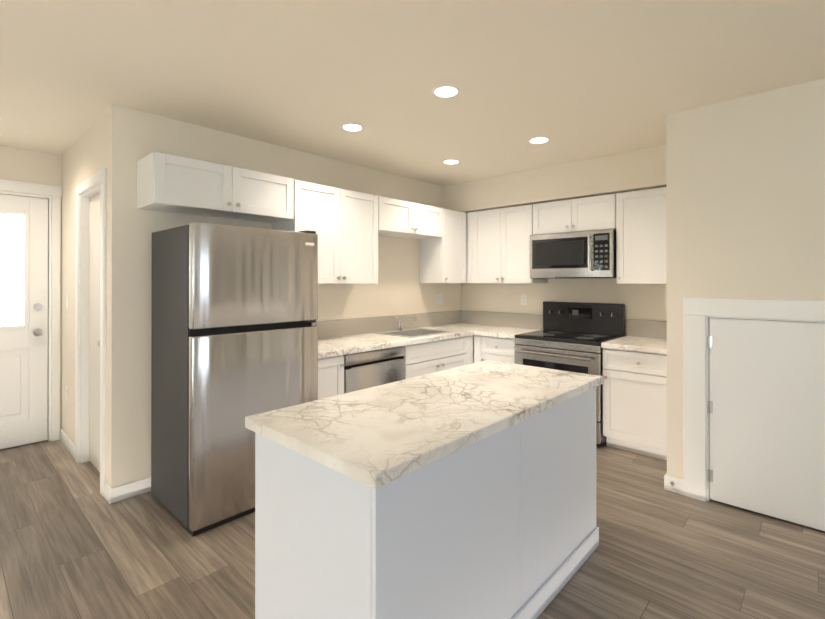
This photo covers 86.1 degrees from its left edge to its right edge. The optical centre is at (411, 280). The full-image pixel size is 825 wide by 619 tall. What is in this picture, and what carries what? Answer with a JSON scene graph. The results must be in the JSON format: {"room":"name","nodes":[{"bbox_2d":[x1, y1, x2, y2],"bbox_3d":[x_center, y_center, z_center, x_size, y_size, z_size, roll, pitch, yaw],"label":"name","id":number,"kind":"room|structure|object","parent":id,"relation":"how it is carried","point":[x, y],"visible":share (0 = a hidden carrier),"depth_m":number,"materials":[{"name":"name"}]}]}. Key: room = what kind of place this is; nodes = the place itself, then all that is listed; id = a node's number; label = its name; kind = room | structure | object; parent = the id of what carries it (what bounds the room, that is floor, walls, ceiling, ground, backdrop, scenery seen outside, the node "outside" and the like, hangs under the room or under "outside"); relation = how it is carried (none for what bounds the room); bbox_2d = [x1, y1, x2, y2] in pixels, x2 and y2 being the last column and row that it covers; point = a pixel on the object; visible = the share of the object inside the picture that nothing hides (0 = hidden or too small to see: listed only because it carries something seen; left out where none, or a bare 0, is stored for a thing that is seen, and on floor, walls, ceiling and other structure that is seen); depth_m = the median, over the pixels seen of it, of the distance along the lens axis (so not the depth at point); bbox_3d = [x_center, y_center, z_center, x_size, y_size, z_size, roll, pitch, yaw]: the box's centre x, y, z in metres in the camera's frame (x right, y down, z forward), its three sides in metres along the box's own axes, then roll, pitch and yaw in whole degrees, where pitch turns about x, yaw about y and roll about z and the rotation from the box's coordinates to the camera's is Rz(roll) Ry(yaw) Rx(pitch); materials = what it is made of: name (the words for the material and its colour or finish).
{"room":"kitchen","nodes":[
{"label":"kitchen","id":0,"kind":"room"},
{"bbox_2d":[0,145,61,428],"bbox_3d":[-4.360,0.139,2.439,0.120,2.440,4.066,0,0,43],"label":"wall","id":1,"kind":"structure","parent":0,"point":[27,165],"depth_m":3.67,"materials":[{"name":"beige paint"}]},
{"bbox_2d":[0,194,47,448],"bbox_3d":[-3.375,0.330,3.405,0.124,2.038,0.885,0,0,43],"label":"entry door","id":2,"kind":"structure","parent":1,"relation":"in","point":[23,320],"depth_m":3.63,"materials":[{"name":"white wood"}]},
{"bbox_2d":[0,179,61,440],"bbox_3d":[-3.425,0.279,3.425,0.144,2.165,1.104,0,0,43],"label":"door frame","id":3,"kind":"structure","parent":1,"relation":"attached to","point":[54,233],"depth_m":3.74,"materials":[{"name":"white wood"}]},
{"bbox_2d":[61,110,106,443],"bbox_3d":[-2.428,0.141,3.334,1.486,2.440,0.120,0,0,43],"label":"wall","id":4,"kind":"structure","parent":0,"point":[84,156],"depth_m":3.51,"materials":[{"name":"beige paint"}]},
{"bbox_2d":[66,295,68,308],"bbox_3d":[-2.823,0.176,3.615,0.072,0.115,0.006,0,0,43],"label":"light switch","id":5,"kind":"object","parent":4,"relation":"attached to","point":[67,301],"visible":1,"depth_m":3.60,"materials":[{"name":"white plastic"}]},
{"bbox_2d":[60,429,74,458],"bbox_3d":[-2.774,1.317,3.563,0.662,0.090,0.013,0,0,43],"label":"baseboard","id":6,"kind":"structure","parent":4,"relation":"attached to","point":[70,446],"depth_m":3.55,"materials":[{"name":"white wood"}]},
{"bbox_2d":[75,168,106,495],"bbox_3d":[-2.194,0.326,3.103,0.817,2.070,0.138,0,0,43],"label":"trim","id":7,"kind":"structure","parent":4,"relation":"attached to","point":[99,177],"depth_m":3.29,"materials":[{"name":"white wood"}]},
{"bbox_2d":[89,192,99,471],"bbox_3d":[-2.205,0.363,3.091,0.641,1.970,0.100,0,0,43],"label":"hall door","id":8,"kind":"structure","parent":4,"relation":"in","point":[94,329],"depth_m":3.20,"materials":[{"name":"beige wood"}]},
{"bbox_2d":[106,104,460,487],"bbox_3d":[-0.670,0.143,4.043,0.120,2.440,3.554,0,0,43],"label":"wall","id":9,"kind":"structure","parent":0,"point":[135,136],"depth_m":2.87,"materials":[{"name":"beige paint"}]},
{"bbox_2d":[106,477,150,503],"bbox_3d":[-1.519,1.315,3.032,0.013,0.090,0.947,0,0,43],"label":"baseboard","id":10,"kind":"structure","parent":9,"relation":"attached to","point":[125,491],"depth_m":2.75,"materials":[{"name":"white wood"}]},
{"bbox_2d":[137,152,293,222],"bbox_3d":[-1.297,-0.603,3.020,0.354,0.303,0.932,0,0,43],"label":"upper cabinet","id":11,"kind":"object","parent":9,"relation":"attached to","point":[170,183],"visible":1,"depth_m":2.84,"materials":[{"name":"white wood"}]},
{"bbox_2d":[272,180,377,283],"bbox_3d":[-0.690,-0.359,3.672,0.354,0.774,0.842,0,0,43],"label":"upper cabinet","id":12,"kind":"object","parent":9,"relation":"attached to","point":[343,223],"visible":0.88,"depth_m":3.56,"materials":[{"name":"white wood"}]},
{"bbox_2d":[378,196,441,238],"bbox_3d":[-0.097,-0.594,4.309,0.354,0.301,0.890,0,0,43],"label":"upper cabinet","id":13,"kind":"object","parent":9,"relation":"attached to","point":[402,218],"visible":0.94,"depth_m":4.18,"materials":[{"name":"white wood"}]},
{"bbox_2d":[436,294,442,303],"bbox_3d":[0.316,0.211,5.007,0.006,0.115,0.118,0,0,43],"label":"outlet","id":14,"kind":"object","parent":9,"relation":"attached to","point":[439,298],"visible":1,"depth_m":5.00,"materials":[{"name":"white plastic"}]},
{"bbox_2d":[419,208,465,282],"bbox_3d":[0.349,-0.356,4.787,0.354,0.774,0.410,0,0,43],"label":"upper cabinet","id":15,"kind":"object","parent":9,"relation":"attached to","point":[442,259],"visible":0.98,"depth_m":4.67,"materials":[{"name":"white wood"}]},
{"bbox_2d":[440,310,479,313],"bbox_3d":[0.606,0.450,4.835,0.360,0.190,0.649,0,0,43],"label":"backsplash","id":16,"kind":"structure","parent":9,"relation":"attached to","point":[456,311],"depth_m":5.17,"materials":[{"name":"stone"}]},
{"bbox_2d":[0,440,824,618],"bbox_3d":[-0.364,1.385,1.058,7.846,0.060,7.740,0,0,43],"label":"floor","id":17,"kind":"structure","parent":0,"point":[74,544],"depth_m":2.17,"materials":[{"name":"brown wood"}]},
{"bbox_2d":[151,222,317,536],"bbox_3d":[-1.124,0.518,2.833,0.658,1.683,0.792,0,0,43],"label":"refrigerator","id":18,"kind":"object","parent":17,"relation":"on","point":[234,338],"visible":0.85,"depth_m":2.52,"materials":[{"name":"grey metal"}]},
{"bbox_2d":[318,355,344,399],"bbox_3d":[-0.812,0.952,3.324,0.644,0.818,0.303,0,0,43],"label":"base cabinet","id":19,"kind":"object","parent":17,"relation":"on","point":[330,376],"visible":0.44,"depth_m":3.15,"materials":[{"name":"white wood"}]},
{"bbox_2d":[343,346,405,393],"bbox_3d":[-0.488,0.955,3.673,0.608,0.814,0.634,0,0,43],"label":"dishwasher","id":20,"kind":"object","parent":17,"relation":"on","point":[367,369],"visible":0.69,"depth_m":3.44,"materials":[{"name":"silver metal"}]},
{"bbox_2d":[255,388,598,618],"bbox_3d":[0.187,0.946,1.933,0.681,0.822,1.530,0,0,43],"label":"kitchen island","id":21,"kind":"object","parent":17,"relation":"on","point":[465,492],"depth_m":1.46,"materials":[{"name":"paint"}]},
{"bbox_2d":[245,360,602,491],"bbox_3d":[0.191,0.513,1.931,0.698,0.040,1.580,0,0,43],"label":"island countertop","id":22,"kind":"structure","parent":21,"relation":"on","point":[376,437],"depth_m":1.59,"materials":[{"name":"white stone"}]},
{"bbox_2d":[403,335,472,378],"bbox_3d":[0.066,0.955,4.266,0.644,0.818,0.978,0,0,43],"label":"base cabinet","id":23,"kind":"object","parent":17,"relation":"on","point":[425,358],"visible":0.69,"depth_m":4.02,"materials":[{"name":"white wood"}]},
{"bbox_2d":[316,311,495,358],"bbox_3d":[-0.049,0.448,4.133,0.660,0.190,2.569,0,0,43],"label":"countertop","id":24,"kind":"structure","parent":23,"relation":"on","point":[345,336],"depth_m":4.03,"materials":[{"name":"stone"}]},
{"bbox_2d":[394,315,416,330],"bbox_3d":[-0.062,0.416,4.309,0.230,0.160,0.110,0,0,43],"label":"faucet","id":25,"kind":"object","parent":24,"relation":"on","point":[400,321],"visible":1,"depth_m":4.35,"materials":[{"name":"silver metal"}]},
{"bbox_2d":[376,328,452,337],"bbox_3d":[0.023,0.597,4.240,0.483,0.201,0.604,0,0,43],"label":"sink","id":26,"kind":"object","parent":24,"relation":"in","point":[414,332],"visible":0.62,"depth_m":4.37,"materials":[{"name":"silver metal"}]},
{"bbox_2d":[476,312,542,338],"bbox_3d":[1.008,0.449,4.463,0.435,0.190,0.645,0,0,43],"label":"countertop","id":27,"kind":"structure","parent":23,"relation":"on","point":[500,324],"depth_m":4.69,"materials":[{"name":"stone"}]},
{"bbox_2d":[474,335,515,363],"bbox_3d":[0.993,0.955,4.476,0.476,0.818,0.644,0,0,43],"label":"base cabinet","id":28,"kind":"object","parent":17,"relation":"on","point":[494,348],"visible":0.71,"depth_m":4.27,"materials":[{"name":"white wood"}]},
{"bbox_2d":[514,301,624,446],"bbox_3d":[1.416,0.788,4.009,0.768,1.150,0.698,0,0,43],"label":"range","id":29,"kind":"object","parent":17,"relation":"on","point":[571,336],"visible":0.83,"depth_m":3.96,"materials":[{"name":"black metal"}]},
{"bbox_2d":[603,348,666,460],"bbox_3d":[1.942,0.953,3.592,0.558,0.818,0.644,0,0,43],"label":"base cabinet","id":30,"kind":"object","parent":17,"relation":"on","point":[634,401],"visible":0.6,"depth_m":3.41,"materials":[{"name":"white wood"}]},
{"bbox_2d":[601,319,666,353],"bbox_3d":[1.943,0.447,3.594,0.559,0.190,0.642,0,0,43],"label":"countertop","id":31,"kind":"structure","parent":30,"relation":"on","point":[649,336],"depth_m":3.78,"materials":[{"name":"stone"}]},
{"bbox_2d":[0,0,824,185],"bbox_3d":[-0.364,-1.115,1.065,7.846,0.060,7.740,0,0,43],"label":"ceiling","id":32,"kind":"structure","parent":0,"point":[575,80],"depth_m":2.27,"materials":[{"name":"beige paint"}]},
{"bbox_2d":[341,123,363,131],"bbox_3d":[-0.419,-1.077,3.113,0.164,0.005,0.164,0,0,43],"label":"recessed light","id":33,"kind":"object","parent":32,"relation":"in","point":[352,127],"visible":1,"depth_m":3.10,"materials":[{"name":"white plastic"}]},
{"bbox_2d":[432,85,459,97],"bbox_3d":[0.196,-1.079,2.526,0.164,0.005,0.164,0,0,43],"label":"recessed light","id":34,"kind":"object","parent":32,"relation":"in","point":[445,91],"visible":1,"depth_m":2.52,"materials":[{"name":"white plastic"}]},
{"bbox_2d":[442,159,459,163],"bbox_3d":[0.356,-1.075,4.003,0.164,0.005,0.164,0,0,43],"label":"recessed light","id":35,"kind":"object","parent":32,"relation":"in","point":[451,161],"visible":1,"depth_m":3.98,"materials":[{"name":"white plastic"}]},
{"bbox_2d":[528,137,549,143],"bbox_3d":[0.979,-1.076,3.395,0.164,0.005,0.164,0,0,43],"label":"recessed light","id":36,"kind":"object","parent":32,"relation":"in","point":[537,140],"visible":1,"depth_m":3.39,"materials":[{"name":"white plastic"}]},
{"bbox_2d":[442,144,665,212],"bbox_3d":[1.358,-0.917,4.345,2.440,0.318,0.352,0,0,43],"label":"soffit","id":37,"kind":"structure","parent":0,"point":[637,170],"depth_m":4.06,"materials":[{"name":"beige paint"}]},
{"bbox_2d":[461,278,666,362],"bbox_3d":[1.519,0.144,4.515,2.680,2.440,0.120,0,0,43],"label":"wall","id":38,"kind":"structure","parent":0,"point":[644,301],"depth_m":4.40,"materials":[{"name":"beige paint"}]},
{"bbox_2d":[466,204,546,282],"bbox_3d":[0.870,-0.356,4.793,1.107,0.774,0.354,0,0,43],"label":"upper cabinet","id":39,"kind":"object","parent":38,"relation":"attached to","point":[497,245],"visible":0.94,"depth_m":4.55,"materials":[{"name":"white wood"}]},
{"bbox_2d":[521,294,526,304],"bbox_3d":[1.198,0.207,4.727,0.072,0.115,0.006,0,0,43],"label":"outlet","id":40,"kind":"object","parent":38,"relation":"attached to","point":[523,299],"visible":1,"depth_m":4.72,"materials":[{"name":"white plastic"}]},
{"bbox_2d":[533,194,615,234],"bbox_3d":[1.560,-0.594,4.151,0.772,0.301,0.354,0,0,43],"label":"upper cabinet","id":41,"kind":"object","parent":38,"relation":"attached to","point":[584,214],"visible":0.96,"depth_m":4.01,"materials":[{"name":"white wood"}]},
{"bbox_2d":[530,229,615,278],"bbox_3d":[1.528,-0.226,4.115,0.764,0.415,0.446,0,0,43],"label":"microwave","id":42,"kind":"object","parent":41,"relation":"attached to","point":[580,254],"visible":0.98,"depth_m":3.95,"materials":[{"name":"silver metal"}]},
{"bbox_2d":[616,187,665,283],"bbox_3d":[2.046,-0.359,3.698,0.547,0.774,0.354,0,0,43],"label":"upper cabinet","id":43,"kind":"object","parent":38,"relation":"attached to","point":[640,236],"visible":0.73,"depth_m":3.65,"materials":[{"name":"white wood"}]},
{"bbox_2d":[666,110,687,479],"bbox_3d":[2.058,0.141,3.215,0.120,2.440,1.047,0,0,43],"label":"wall","id":44,"kind":"structure","parent":0,"point":[677,205],"depth_m":2.84,"materials":[{"name":"beige paint"}]},
{"bbox_2d":[664,473,682,494],"bbox_3d":[3.082,1.312,1.798,3.573,0.090,0.400,0,0,43],"label":"baseboard","id":45,"kind":"structure","parent":44,"relation":"attached to","point":[677,486],"depth_m":2.83,"materials":[{"name":"white wood"}]},
{"bbox_2d":[688,78,824,322],"bbox_3d":[3.051,0.137,1.670,3.440,2.440,0.140,0,0,43],"label":"wall","id":46,"kind":"structure","parent":0,"point":[756,196],"depth_m":2.55,"materials":[{"name":"beige paint"}]},
{"bbox_2d":[683,298,824,501],"bbox_3d":[2.178,0.734,2.450,1.143,1.249,0.146,0,0,43],"label":"door frame","id":47,"kind":"structure","parent":46,"relation":"attached to","point":[698,313],"depth_m":2.72,"materials":[{"name":"white wood"}]},
{"bbox_2d":[707,317,824,530],"bbox_3d":[2.155,0.787,2.431,0.881,1.115,0.045,0,0,43],"label":"access door","id":48,"kind":"structure","parent":46,"relation":"in","point":[766,406],"depth_m":2.52,"materials":[{"name":"white wood"}]}
]}

